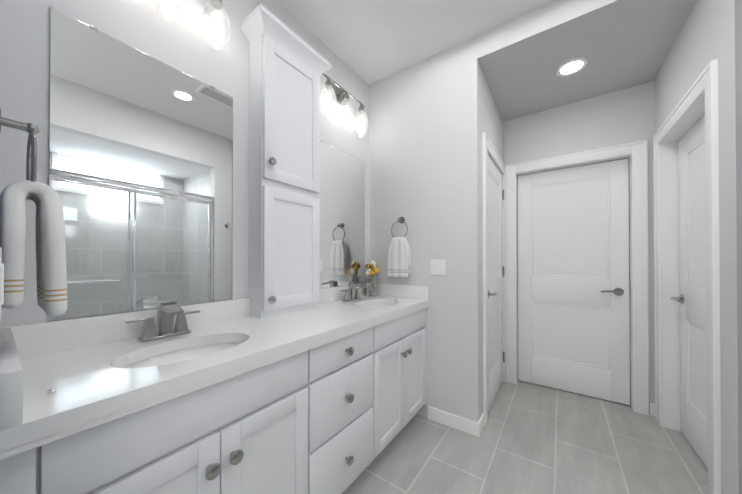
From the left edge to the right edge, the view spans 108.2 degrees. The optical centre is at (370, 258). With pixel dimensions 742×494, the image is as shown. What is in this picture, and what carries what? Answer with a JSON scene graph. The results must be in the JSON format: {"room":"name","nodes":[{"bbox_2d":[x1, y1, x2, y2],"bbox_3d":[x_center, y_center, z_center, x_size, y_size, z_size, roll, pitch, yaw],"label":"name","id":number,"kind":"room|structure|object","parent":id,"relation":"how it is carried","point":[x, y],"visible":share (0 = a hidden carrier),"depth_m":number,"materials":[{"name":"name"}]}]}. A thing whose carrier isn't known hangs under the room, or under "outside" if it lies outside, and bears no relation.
{"room":"bathroom","nodes":[
{"label":"bathroom","id":0,"kind":"room"},
{"bbox_2d":[0,328,27,427],"bbox_3d":[-0.866,0.255,0.636,0.537,0.100,0.030,0,0,35],"label":"backsplash","id":1,"kind":"structure","parent":0,"relation":"attached to","point":[13,370],"depth_m":0.49,"materials":[{"name":"white stone"}]},
{"bbox_2d":[0,0,368,326],"bbox_3d":[-0.983,-0.248,1.079,0.120,2.900,3.410,0,0,35],"label":"wall","id":2,"kind":"structure","parent":0,"point":[181,44],"depth_m":1.11,"materials":[{"name":"white paint"}]},
{"bbox_2d":[48,7,232,320],"bbox_3d":[-0.875,-0.309,1.119,0.008,1.032,0.600,0,0,35],"label":"mirror","id":3,"kind":"object","parent":2,"relation":"attached to","point":[140,163],"visible":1,"depth_m":1.05,"materials":[{"name":"silver glass"}]},
{"bbox_2d":[154,0,229,49],"bbox_3d":[-0.825,-1.138,1.089,0.132,0.300,0.484,0,0,35],"label":"wall sconce","id":4,"kind":"object","parent":2,"relation":"attached to","point":[216,18],"visible":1,"depth_m":1.20,"materials":[{"name":"white glass"}]},
{"bbox_2d":[318,140,364,287],"bbox_3d":[-0.227,-0.303,2.039,0.008,1.032,0.600,0,0,35],"label":"mirror","id":5,"kind":"object","parent":2,"relation":"attached to","point":[341,195],"visible":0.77,"depth_m":2.04,"materials":[{"name":"silver glass"}]},
{"bbox_2d":[320,73,367,136],"bbox_3d":[-0.191,-1.132,1.988,0.132,0.300,0.484,0,0,35],"label":"wall sconce","id":6,"kind":"object","parent":2,"relation":"attached to","point":[341,95],"visible":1,"depth_m":1.96,"materials":[{"name":"white glass"}]},
{"bbox_2d":[4,285,367,355],"bbox_3d":[-0.555,0.261,1.560,0.018,0.100,1.900,0,0,35],"label":"backsplash","id":7,"kind":"structure","parent":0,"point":[36,339],"depth_m":0.97,"materials":[{"name":"white stone"}]},
{"bbox_2d":[277,0,553,84],"bbox_3d":[-0.119,-1.615,0.411,2.310,0.174,3.300,0,0,35],"label":"ceiling","id":8,"kind":"structure","parent":0,"point":[369,42],"depth_m":1.75,"materials":[{"name":"white paint"}]},
{"bbox_2d":[461,36,502,421],"bbox_3d":[0.966,-0.241,2.265,0.110,2.900,0.995,0,0,35],"label":"wall","id":9,"kind":"structure","parent":0,"point":[472,102],"depth_m":1.87,"materials":[{"name":"white paint"}]},
{"bbox_2d":[478,413,484,434],"bbox_3d":[0.770,1.159,1.873,0.012,0.095,0.143,0,0,35],"label":"baseboard","id":10,"kind":"structure","parent":9,"relation":"attached to","point":[481,421],"depth_m":1.87,"materials":[{"name":"white paint"}]},
{"bbox_2d":[369,0,616,417],"bbox_3d":[0.818,-0.243,1.828,1.960,2.900,0.110,0,0,35],"label":"wall","id":11,"kind":"structure","parent":0,"point":[415,146],"depth_m":2.01,"materials":[{"name":"white paint"}]},
{"bbox_2d":[369,284,427,299],"bbox_3d":[0.214,0.265,2.169,0.537,0.100,0.018,0,0,35],"label":"backsplash","id":12,"kind":"structure","parent":11,"relation":"attached to","point":[413,292],"depth_m":2.12,"materials":[{"name":"white stone"}]},
{"bbox_2d":[388,217,410,276],"bbox_3d":[0.226,-0.092,2.125,0.179,0.481,0.085,0,0,35],"label":"towel ring","id":13,"kind":"object","parent":11,"relation":"attached to","point":[399,258],"visible":1,"depth_m":2.09,"materials":[{"name":"white fabric"}]},
{"bbox_2d":[388,237,410,276],"bbox_3d":[0.221,-0.009,2.117,0.186,0.316,0.071,0,0,35],"label":"towel","id":14,"kind":"object","parent":13,"relation":"hanging from","point":[399,253],"depth_m":2.09,"materials":[{"name":"white fabric"}]},
{"bbox_2d":[430,259,445,274],"bbox_3d":[0.493,0.068,1.982,0.116,0.116,0.008,0,0,35],"label":"switch plate","id":15,"kind":"object","parent":11,"relation":"attached to","point":[437,266],"visible":1,"depth_m":1.98,"materials":[{"name":"white plastic"}]},
{"bbox_2d":[428,406,479,436],"bbox_3d":[0.579,1.160,1.913,0.371,0.095,0.012,0,0,35],"label":"baseboard","id":16,"kind":"structure","parent":11,"relation":"attached to","point":[465,425],"depth_m":1.90,"materials":[{"name":"white paint"}]},
{"bbox_2d":[503,119,513,165],"bbox_3d":[1.385,-0.238,2.683,0.094,2.900,0.110,0,0,35],"label":"wall","id":17,"kind":"structure","parent":0,"point":[508,142],"depth_m":2.64,"materials":[{"name":"white paint"}]},
{"bbox_2d":[343,380,707,493],"bbox_3d":[0.598,1.249,0.622,3.220,0.100,4.500,0,0,35],"label":"floor","id":18,"kind":"structure","parent":0,"point":[533,438],"depth_m":1.65,"materials":[{"name":"tile"}]},
{"bbox_2d":[0,304,428,493],"bbox_3d":[-0.327,0.776,1.396,0.574,0.855,1.900,0,0,35],"label":"bathroom vanity","id":19,"kind":"object","parent":18,"relation":"on","point":[288,375],"depth_m":0.89,"materials":[{"name":"white paint"}]},
{"bbox_2d":[0,296,427,443],"bbox_3d":[-0.335,0.330,1.405,0.555,0.039,1.900,0,0,35],"label":"countertop","id":20,"kind":"structure","parent":19,"relation":"on","point":[85,381],"depth_m":0.83,"materials":[{"name":"white stone"}]},
{"bbox_2d":[124,301,199,343],"bbox_3d":[-0.770,0.239,1.030,0.145,0.138,0.240,0,0,35],"label":"faucet","id":21,"kind":"object","parent":20,"relation":"on","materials":[{"name":"silver metal"}]},
{"bbox_2d":[120,336,243,371],"bbox_3d":[-0.623,0.395,0.925,0.280,0.121,0.416,0,0,35],"label":"sink","id":22,"kind":"object","parent":20,"relation":"in","point":[134,363],"depth_m":1.01,"materials":[{"name":"white ceramic"}]},
{"bbox_2d":[340,282,367,299],"bbox_3d":[-0.104,0.245,1.974,0.145,0.138,0.240,0,0,35],"label":"faucet","id":23,"kind":"object","parent":20,"relation":"on","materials":[{"name":"silver metal"}]},
{"bbox_2d":[365,261,378,296],"bbox_3d":[0.005,0.167,2.206,0.123,0.294,0.111,0,0,35],"label":"vase","id":24,"kind":"object","parent":20,"relation":"on","point":[372,270],"visible":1,"depth_m":2.19,"materials":[{"name":"clear glass"}]},
{"bbox_2d":[360,300,383,307],"bbox_3d":[0.043,0.401,1.870,0.280,0.121,0.416,0,0,35],"label":"sink","id":25,"kind":"object","parent":20,"relation":"in","point":[379,303],"depth_m":2.03,"materials":[{"name":"white ceramic"}]},
{"bbox_2d":[514,81,654,414],"bbox_3d":[1.866,-0.240,2.345,1.082,2.900,0.110,0,0,35],"label":"wall","id":26,"kind":"structure","parent":0,"point":[601,121],"depth_m":2.24,"materials":[{"name":"white paint"}]},
{"bbox_2d":[482,132,648,425],"bbox_3d":[1.464,0.149,2.091,1.123,2.119,0.997,0,0,35],"label":"door frame","id":27,"kind":"structure","parent":26,"relation":"attached to","point":[577,305],"depth_m":2.36,"materials":[{"name":"white paint"}]},
{"bbox_2d":[650,403,654,415],"bbox_3d":[2.160,1.161,2.054,0.037,0.095,0.012,0,0,35],"label":"baseboard","id":28,"kind":"structure","parent":26,"relation":"attached to","point":[652,409],"depth_m":2.05,"materials":[{"name":"white paint"}]},
{"bbox_2d":[477,0,696,121],"bbox_3d":[1.451,-1.528,1.950,1.056,0.330,1.026,0,0,35],"label":"ceiling","id":29,"kind":"structure","parent":0,"point":[618,45],"depth_m":1.82,"materials":[{"name":"grey paint"}]},
{"bbox_2d":[556,58,587,76],"bbox_3d":[1.432,-1.362,1.918,0.184,0.010,0.184,0,0,35],"label":"recessed light","id":30,"kind":"object","parent":29,"relation":"in","point":[571,67],"visible":1,"depth_m":1.91,"materials":[{"name":"white paint"}]},
{"bbox_2d":[654,0,738,493],"bbox_3d":[1.894,-0.245,1.550,0.120,2.900,1.156,0,0,35],"label":"wall","id":31,"kind":"structure","parent":0,"point":[723,32],"depth_m":1.20,"materials":[{"name":"white paint"}]},
{"bbox_2d":[653,59,721,493],"bbox_3d":[1.907,0.146,1.579,0.150,2.119,0.940,0,0,35],"label":"door frame","id":32,"kind":"structure","parent":31,"relation":"attached to","point":[687,276],"depth_m":1.70,"materials":[{"name":"white paint"}]},
{"bbox_2d":[735,0,741,493],"bbox_3d":[1.561,-0.161,1.077,0.119,2.726,0.001,0,0,35],"label":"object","id":33,"kind":"object","parent":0,"point":[738,57],"visible":1,"depth_m":1.11,"materials":[{"name":"grey"}]},
{"bbox_3d":[-0.855,-0.251,0.539,0.710,2.900,0.115,0,0,35],"label":"wall","id":34,"kind":"structure","parent":0,"visible":0},
{"bbox_2d":[0,247,3,321],"bbox_3d":[-0.589,0.040,0.425,0.075,0.115,0.008,0,0,35],"label":"outlet","id":35,"kind":"object","parent":34,"relation":"attached to","point":[1,283],"visible":1,"depth_m":0.41,"materials":[{"name":"white plastic"}]},
{"bbox_2d":[0,109,66,315],"bbox_3d":[-0.789,-0.099,0.623,0.200,0.456,0.101,0,0,35],"label":"towel ring","id":36,"kind":"object","parent":34,"relation":"attached to","point":[51,272],"visible":1,"depth_m":0.58,"materials":[{"name":"white fabric"}]},
{"bbox_2d":[0,180,66,315],"bbox_3d":[-0.789,-0.021,0.623,0.209,0.303,0.103,0,0,35],"label":"towel","id":37,"kind":"object","parent":36,"relation":"hanging from","point":[51,272],"depth_m":0.58,"materials":[{"name":"white fabric"}]}
]}

